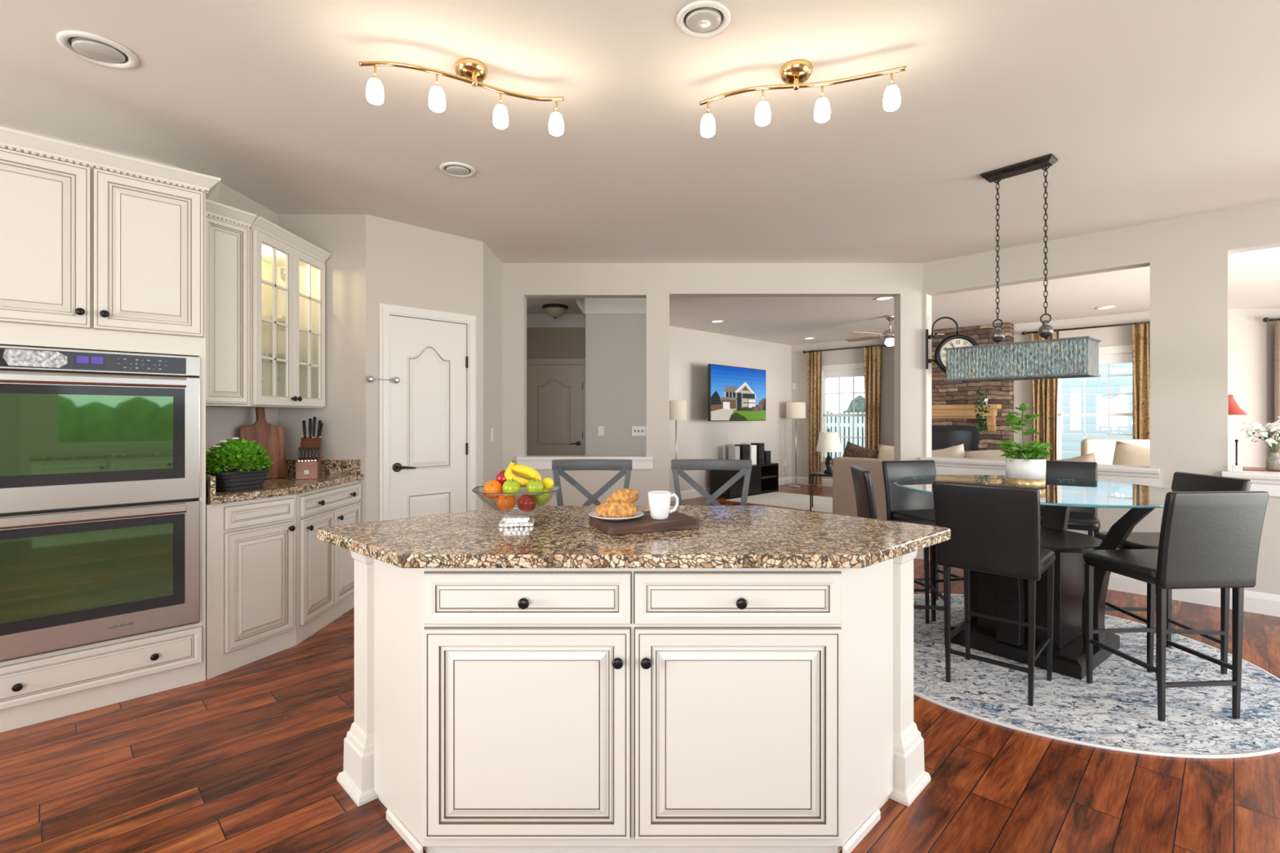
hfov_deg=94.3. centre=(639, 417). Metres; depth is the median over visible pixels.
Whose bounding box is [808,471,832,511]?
side table
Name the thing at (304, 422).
kitchen knife
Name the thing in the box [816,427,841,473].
table lamp
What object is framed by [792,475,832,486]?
baseboard
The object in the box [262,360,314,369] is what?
shelf
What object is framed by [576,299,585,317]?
trim
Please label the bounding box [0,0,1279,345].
ceiling
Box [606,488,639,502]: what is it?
croissant
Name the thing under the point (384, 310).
trim
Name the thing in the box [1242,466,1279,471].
console table
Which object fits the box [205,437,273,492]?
planter
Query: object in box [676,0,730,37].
recessed light
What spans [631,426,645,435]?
switch plate
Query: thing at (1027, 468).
potted plant
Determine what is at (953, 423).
fireplace
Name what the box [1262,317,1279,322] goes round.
curtain rod
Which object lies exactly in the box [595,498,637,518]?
croissant
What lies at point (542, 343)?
wall
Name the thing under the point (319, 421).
kitchen knife
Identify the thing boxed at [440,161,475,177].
recessed light
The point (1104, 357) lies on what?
roller blind
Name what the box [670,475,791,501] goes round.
baseboard
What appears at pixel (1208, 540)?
bar stool
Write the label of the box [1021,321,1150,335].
curtain rod
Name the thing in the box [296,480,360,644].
base cabinet
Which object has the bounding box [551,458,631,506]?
counter stool
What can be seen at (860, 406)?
trees
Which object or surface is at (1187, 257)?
wall
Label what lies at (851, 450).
throw pillow
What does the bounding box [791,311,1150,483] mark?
wall
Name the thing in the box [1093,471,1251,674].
bar stool
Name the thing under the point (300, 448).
kitchen knife
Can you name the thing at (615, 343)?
wall
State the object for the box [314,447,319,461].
kitchen knife
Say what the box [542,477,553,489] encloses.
lemon
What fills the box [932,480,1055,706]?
bar stool
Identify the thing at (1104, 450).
armchair
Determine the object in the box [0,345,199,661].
double oven
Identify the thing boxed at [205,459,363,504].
countertop
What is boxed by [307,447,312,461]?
kitchen knife
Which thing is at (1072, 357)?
pendant light
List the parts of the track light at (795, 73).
lamp shade, lamp shade, stem, lamp shade, lamp shade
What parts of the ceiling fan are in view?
blade, blade, lamp shade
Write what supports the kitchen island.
on the floor
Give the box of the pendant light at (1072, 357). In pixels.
[943,153,1101,382]
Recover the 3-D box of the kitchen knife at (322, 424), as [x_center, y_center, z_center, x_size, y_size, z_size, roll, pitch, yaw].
[-2.167,0.088,4.038,0.018,0.104,0.043,0,0,-4]
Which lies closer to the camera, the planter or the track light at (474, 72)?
the track light at (474, 72)
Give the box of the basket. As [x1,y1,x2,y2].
[205,467,269,492]
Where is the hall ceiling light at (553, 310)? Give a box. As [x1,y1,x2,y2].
[542,303,568,319]
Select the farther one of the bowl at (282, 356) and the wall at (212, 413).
the bowl at (282, 356)
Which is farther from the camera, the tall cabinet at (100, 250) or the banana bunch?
the tall cabinet at (100, 250)
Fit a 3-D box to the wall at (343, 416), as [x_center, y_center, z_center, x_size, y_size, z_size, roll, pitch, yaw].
[-2.300,-0.060,4.230,0.740,2.740,0.100,0,0,0]
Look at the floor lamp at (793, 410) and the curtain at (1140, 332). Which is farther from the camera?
the floor lamp at (793, 410)
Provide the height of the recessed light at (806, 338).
0.010 m
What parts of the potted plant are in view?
stem, pot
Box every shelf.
[262,320,315,335]
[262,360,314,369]
[761,474,777,478]
[1040,527,1102,552]
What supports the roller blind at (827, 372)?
attached to the wall at (1118, 335)
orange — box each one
[483,480,502,498]
[496,494,515,511]
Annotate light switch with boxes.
[490,427,493,441]
[597,426,604,435]
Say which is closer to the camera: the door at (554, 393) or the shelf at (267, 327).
the shelf at (267, 327)
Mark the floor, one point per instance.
(249, 757)
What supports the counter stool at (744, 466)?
on the floor
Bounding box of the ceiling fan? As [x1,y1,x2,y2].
[845,315,944,346]
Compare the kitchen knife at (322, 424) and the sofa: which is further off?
the sofa
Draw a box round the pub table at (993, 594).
[893,475,1182,679]
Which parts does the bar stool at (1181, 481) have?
seat, leg, leg, backrest, leg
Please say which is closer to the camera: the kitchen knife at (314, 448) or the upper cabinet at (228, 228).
the upper cabinet at (228, 228)
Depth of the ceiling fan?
8.29 m
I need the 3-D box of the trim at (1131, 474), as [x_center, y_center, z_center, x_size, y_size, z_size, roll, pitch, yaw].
[3.240,0.445,4.950,1.655,0.150,0.220,0,0,45]
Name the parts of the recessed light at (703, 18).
reflector bulb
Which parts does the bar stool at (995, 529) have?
leg, leg, backrest, leg, seat, leg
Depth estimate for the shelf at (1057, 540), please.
3.22 m
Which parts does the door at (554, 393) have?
lever handle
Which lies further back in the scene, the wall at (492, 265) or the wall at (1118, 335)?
the wall at (1118, 335)
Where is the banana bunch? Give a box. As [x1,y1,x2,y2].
[504,461,542,486]
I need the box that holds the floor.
[0,483,1279,852]
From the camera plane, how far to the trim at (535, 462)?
5.48 m
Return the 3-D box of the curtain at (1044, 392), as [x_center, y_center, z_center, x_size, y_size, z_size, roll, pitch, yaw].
[5.966,-0.006,8.742,0.094,2.572,0.334,0,0,-45]
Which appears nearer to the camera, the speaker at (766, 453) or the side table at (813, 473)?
the side table at (813, 473)
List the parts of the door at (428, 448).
lever handle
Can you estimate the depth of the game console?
10.21 m
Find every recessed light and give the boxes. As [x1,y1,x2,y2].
[56,30,138,69]
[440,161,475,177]
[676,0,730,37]
[710,320,724,323]
[803,337,814,339]
[875,297,893,300]
[1095,306,1115,309]
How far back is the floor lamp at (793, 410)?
11.21 m
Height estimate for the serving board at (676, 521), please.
0.032 m
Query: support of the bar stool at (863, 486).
on the round rug at (1118, 711)
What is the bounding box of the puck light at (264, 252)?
[262,250,269,254]
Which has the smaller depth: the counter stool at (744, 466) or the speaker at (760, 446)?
the counter stool at (744, 466)
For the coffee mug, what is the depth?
2.11 m
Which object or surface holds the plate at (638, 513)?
on the serving board at (676, 521)
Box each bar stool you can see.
[850,465,943,623]
[881,459,964,621]
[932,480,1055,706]
[1040,460,1100,536]
[1083,491,1269,721]
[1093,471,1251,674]
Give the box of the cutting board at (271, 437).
[239,407,287,479]
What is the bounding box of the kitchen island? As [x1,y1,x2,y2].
[337,550,930,852]
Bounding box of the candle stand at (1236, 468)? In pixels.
[1231,439,1242,471]
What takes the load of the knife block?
on the countertop at (334, 472)
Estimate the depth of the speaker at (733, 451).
9.89 m
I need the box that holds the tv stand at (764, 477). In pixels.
[710,462,778,498]
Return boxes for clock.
[925,316,978,373]
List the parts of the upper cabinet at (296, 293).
panel, glass door, crown moulding, knob, glass door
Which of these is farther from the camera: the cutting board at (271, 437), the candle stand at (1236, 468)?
the candle stand at (1236, 468)
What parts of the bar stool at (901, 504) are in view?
backrest, seat, leg, leg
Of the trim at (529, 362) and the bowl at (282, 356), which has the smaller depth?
the bowl at (282, 356)
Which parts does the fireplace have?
firebox glass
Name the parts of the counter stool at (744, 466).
post, rail, post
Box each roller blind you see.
[822,368,864,377]
[1098,352,1132,364]
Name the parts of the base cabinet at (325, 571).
knob, door, knob, drawer, door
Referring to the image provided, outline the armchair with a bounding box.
[1080,438,1150,464]
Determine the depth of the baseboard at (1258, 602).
4.14 m
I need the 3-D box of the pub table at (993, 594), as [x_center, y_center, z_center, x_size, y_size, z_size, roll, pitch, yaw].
[2.240,0.849,3.400,1.449,0.904,1.449,0,0,0]
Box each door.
[389,315,468,519]
[526,364,582,455]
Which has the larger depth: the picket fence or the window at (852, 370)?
the picket fence
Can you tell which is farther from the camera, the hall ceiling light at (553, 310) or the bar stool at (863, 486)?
the hall ceiling light at (553, 310)
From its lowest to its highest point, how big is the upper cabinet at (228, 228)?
1.083 m
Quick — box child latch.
[367,375,399,383]
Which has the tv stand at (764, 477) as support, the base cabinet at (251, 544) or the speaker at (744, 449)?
the speaker at (744, 449)
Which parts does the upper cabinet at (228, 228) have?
crown moulding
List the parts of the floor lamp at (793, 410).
lamp shade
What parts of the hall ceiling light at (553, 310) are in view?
lamp shade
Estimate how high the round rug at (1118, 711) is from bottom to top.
0.010 m
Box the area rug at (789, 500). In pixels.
[725,491,832,513]
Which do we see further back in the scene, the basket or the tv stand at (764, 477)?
the tv stand at (764, 477)
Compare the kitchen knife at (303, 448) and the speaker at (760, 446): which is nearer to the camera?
the kitchen knife at (303, 448)
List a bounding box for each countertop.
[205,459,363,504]
[316,506,951,568]
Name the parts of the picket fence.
rail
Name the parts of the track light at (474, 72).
lamp shade, lamp shade, stem, lamp shade, lamp shade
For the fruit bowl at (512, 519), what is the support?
on the island countertop at (559, 536)
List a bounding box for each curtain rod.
[802,343,886,353]
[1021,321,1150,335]
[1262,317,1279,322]
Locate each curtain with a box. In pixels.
[807,349,822,484]
[863,344,882,458]
[1031,328,1058,460]
[1132,320,1150,439]
[1274,318,1279,457]
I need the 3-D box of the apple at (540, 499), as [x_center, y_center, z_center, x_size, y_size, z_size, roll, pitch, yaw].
[-0.369,0.294,2.224,0.071,0.071,0.070,0,0,10]
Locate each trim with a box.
[378,302,475,520]
[516,455,653,469]
[526,314,585,327]
[526,359,585,455]
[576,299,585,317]
[584,297,645,313]
[920,456,1159,487]
[1222,470,1279,496]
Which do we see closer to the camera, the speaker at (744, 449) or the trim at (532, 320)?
the trim at (532, 320)
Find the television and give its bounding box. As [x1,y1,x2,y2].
[707,364,765,421]
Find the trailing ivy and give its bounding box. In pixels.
[973,389,990,433]
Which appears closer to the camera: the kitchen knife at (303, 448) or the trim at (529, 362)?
the kitchen knife at (303, 448)
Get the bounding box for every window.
[820,363,865,462]
[1056,345,1132,460]
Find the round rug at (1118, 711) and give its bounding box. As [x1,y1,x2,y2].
[913,593,1279,758]
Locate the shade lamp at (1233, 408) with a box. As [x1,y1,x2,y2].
[1227,394,1247,414]
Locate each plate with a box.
[588,511,644,520]
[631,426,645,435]
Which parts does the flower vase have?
stem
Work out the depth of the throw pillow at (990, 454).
6.14 m
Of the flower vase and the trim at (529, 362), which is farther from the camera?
the trim at (529, 362)
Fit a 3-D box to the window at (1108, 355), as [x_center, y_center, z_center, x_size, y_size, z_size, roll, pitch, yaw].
[6.464,-0.060,8.415,0.160,1.860,1.120,0,0,-45]
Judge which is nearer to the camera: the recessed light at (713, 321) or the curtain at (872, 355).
the recessed light at (713, 321)
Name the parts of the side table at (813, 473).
leg, leg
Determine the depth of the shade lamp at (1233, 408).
4.52 m
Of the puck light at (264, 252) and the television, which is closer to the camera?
the puck light at (264, 252)
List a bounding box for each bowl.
[266,353,285,364]
[270,315,285,324]
[471,484,559,527]
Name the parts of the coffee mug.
handle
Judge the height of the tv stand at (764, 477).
0.500 m
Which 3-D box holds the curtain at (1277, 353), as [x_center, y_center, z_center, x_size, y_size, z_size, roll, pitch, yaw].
[8.627,0.002,7.680,0.814,2.577,0.094,0,0,0]
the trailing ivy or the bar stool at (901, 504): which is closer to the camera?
the bar stool at (901, 504)
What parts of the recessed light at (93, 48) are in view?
reflector bulb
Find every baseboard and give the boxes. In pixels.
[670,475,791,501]
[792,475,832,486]
[928,546,1279,617]
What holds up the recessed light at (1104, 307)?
in the ceiling
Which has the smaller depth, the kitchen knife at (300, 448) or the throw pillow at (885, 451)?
the kitchen knife at (300, 448)
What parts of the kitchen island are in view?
corner post, moulding, knob, door, drawer, knob, knob, drawer, door, knob, moulding, corner post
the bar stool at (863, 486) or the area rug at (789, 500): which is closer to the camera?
the bar stool at (863, 486)
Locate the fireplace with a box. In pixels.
[931,322,1013,457]
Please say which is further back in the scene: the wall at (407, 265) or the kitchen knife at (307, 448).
the wall at (407, 265)
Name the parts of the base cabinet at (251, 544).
drawer, door, knob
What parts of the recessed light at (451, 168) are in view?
reflector bulb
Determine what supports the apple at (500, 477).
in the fruit bowl at (512, 519)
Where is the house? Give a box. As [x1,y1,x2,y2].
[1062,362,1132,459]
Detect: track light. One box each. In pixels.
[358,57,564,136]
[699,59,906,137]
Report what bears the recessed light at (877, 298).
in the ceiling
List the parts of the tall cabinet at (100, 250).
knob, door, knob, drawer, knob, crown moulding, door, knob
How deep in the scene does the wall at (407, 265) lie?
4.42 m
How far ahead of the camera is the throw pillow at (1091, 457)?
5.57 m
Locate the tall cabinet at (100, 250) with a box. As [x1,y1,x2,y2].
[0,126,221,733]
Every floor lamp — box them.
[669,400,687,505]
[786,402,805,487]
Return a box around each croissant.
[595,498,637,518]
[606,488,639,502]
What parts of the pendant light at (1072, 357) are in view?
chain, lamp shade, chain, plate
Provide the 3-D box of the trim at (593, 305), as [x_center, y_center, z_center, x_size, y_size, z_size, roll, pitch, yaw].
[-0.230,-1.345,7.145,0.860,0.170,0.110,0,0,0]
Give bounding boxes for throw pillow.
[842,441,879,458]
[878,444,893,459]
[931,444,964,457]
[964,445,1034,459]
[1056,452,1096,462]
[1112,440,1150,466]
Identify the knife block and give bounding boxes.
[295,437,322,479]
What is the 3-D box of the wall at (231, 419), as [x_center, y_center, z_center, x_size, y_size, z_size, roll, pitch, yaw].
[-2.610,-0.060,3.890,0.120,2.740,0.580,0,0,0]
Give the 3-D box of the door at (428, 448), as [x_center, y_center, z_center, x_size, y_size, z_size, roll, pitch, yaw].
[-1.587,0.279,4.511,0.107,2.039,0.626,0,0,45]
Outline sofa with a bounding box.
[832,457,893,519]
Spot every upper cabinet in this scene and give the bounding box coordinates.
[205,199,256,406]
[222,216,331,408]
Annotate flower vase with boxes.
[1240,416,1279,470]
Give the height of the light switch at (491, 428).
0.116 m
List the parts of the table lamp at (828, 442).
lamp shade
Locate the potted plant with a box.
[995,402,1053,488]
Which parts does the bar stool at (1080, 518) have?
backrest, seat, leg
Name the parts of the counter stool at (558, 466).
post, rail, post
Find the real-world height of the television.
0.900 m
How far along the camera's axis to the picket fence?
16.46 m
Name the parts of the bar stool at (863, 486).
backrest, seat, leg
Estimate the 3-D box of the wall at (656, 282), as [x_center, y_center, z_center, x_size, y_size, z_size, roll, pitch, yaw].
[0.671,-0.060,5.570,3.897,2.740,0.140,0,0,0]
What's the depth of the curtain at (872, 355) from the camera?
10.55 m
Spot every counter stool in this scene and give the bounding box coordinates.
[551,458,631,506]
[671,458,751,506]
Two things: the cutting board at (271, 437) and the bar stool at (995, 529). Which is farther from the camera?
the cutting board at (271, 437)
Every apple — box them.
[495,469,506,486]
[502,477,520,496]
[516,492,536,511]
[525,477,543,495]
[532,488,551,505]
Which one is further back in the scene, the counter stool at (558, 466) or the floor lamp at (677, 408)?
the floor lamp at (677, 408)
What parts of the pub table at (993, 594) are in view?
curved leg, curved leg, glass, curved leg, curved leg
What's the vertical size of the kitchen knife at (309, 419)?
0.144 m
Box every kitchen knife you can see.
[297,447,301,462]
[301,447,305,461]
[302,420,306,437]
[304,447,308,461]
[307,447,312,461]
[308,417,311,437]
[311,416,316,437]
[311,447,315,461]
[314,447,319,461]
[316,420,321,437]
[319,422,323,437]
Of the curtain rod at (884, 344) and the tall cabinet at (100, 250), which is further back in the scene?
the curtain rod at (884, 344)
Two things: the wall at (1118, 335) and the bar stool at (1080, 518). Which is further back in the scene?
the wall at (1118, 335)
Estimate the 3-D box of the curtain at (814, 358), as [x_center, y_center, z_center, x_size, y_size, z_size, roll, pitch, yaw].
[3.346,-0.006,11.363,0.286,2.572,0.093,0,0,45]
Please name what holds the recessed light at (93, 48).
in the ceiling
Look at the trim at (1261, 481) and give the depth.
3.95 m
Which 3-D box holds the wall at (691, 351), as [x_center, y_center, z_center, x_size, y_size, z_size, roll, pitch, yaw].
[1.468,-0.060,10.352,4.271,2.740,0.120,0,0,-45]
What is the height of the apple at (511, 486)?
0.068 m
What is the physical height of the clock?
0.549 m
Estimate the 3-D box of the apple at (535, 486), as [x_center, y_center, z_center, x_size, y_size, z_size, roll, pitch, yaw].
[-0.386,0.253,2.179,0.064,0.066,0.064,0,0,29]
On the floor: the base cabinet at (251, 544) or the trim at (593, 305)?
the base cabinet at (251, 544)
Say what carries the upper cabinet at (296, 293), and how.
attached to the wall at (231, 419)
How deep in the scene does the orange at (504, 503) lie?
2.14 m
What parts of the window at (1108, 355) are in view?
frame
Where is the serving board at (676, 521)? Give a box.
[589,511,699,535]
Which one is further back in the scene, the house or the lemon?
the house
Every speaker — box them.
[728,445,739,459]
[734,444,750,459]
[751,442,764,463]
[764,450,770,463]
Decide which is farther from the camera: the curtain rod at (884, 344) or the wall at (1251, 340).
the curtain rod at (884, 344)
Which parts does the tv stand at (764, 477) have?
door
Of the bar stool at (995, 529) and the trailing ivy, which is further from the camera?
the trailing ivy
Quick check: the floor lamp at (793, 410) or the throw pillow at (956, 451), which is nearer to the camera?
the throw pillow at (956, 451)
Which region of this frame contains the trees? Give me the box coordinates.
[826,395,865,457]
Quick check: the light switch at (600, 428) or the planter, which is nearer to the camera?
the planter
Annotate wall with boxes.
[0,124,170,166]
[170,164,219,455]
[219,182,277,464]
[277,214,365,522]
[365,214,483,522]
[483,242,502,508]
[502,262,922,559]
[526,327,585,359]
[585,313,645,455]
[669,325,791,492]
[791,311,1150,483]
[922,200,1279,595]
[1227,308,1279,470]
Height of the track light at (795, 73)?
0.233 m
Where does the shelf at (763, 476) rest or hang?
attached to the tv stand at (764, 477)
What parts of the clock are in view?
plate, bracket arm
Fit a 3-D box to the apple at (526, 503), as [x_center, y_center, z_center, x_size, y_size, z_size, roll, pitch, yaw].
[-0.415,0.309,2.171,0.069,0.072,0.069,0,0,31]
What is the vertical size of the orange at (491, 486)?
0.068 m
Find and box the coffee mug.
[648,490,678,519]
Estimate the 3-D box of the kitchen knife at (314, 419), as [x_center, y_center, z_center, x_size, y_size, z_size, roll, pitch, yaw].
[-2.213,0.069,4.033,0.020,0.149,0.056,0,0,-21]
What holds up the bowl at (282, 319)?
on the upper cabinet at (296, 293)
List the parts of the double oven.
panel glass, control panel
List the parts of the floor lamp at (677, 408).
lamp shade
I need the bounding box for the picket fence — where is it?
[826,412,865,457]
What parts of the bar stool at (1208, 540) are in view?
leg, seat, leg, backrest, leg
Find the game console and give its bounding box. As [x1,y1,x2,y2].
[750,444,756,464]
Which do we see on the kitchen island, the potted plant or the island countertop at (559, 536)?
the island countertop at (559, 536)
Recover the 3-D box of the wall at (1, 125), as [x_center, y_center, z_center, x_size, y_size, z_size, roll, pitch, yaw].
[-3.517,-0.060,2.572,2.334,2.740,0.120,0,0,-45]
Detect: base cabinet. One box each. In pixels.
[205,493,296,679]
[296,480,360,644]
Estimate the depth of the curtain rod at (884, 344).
10.93 m

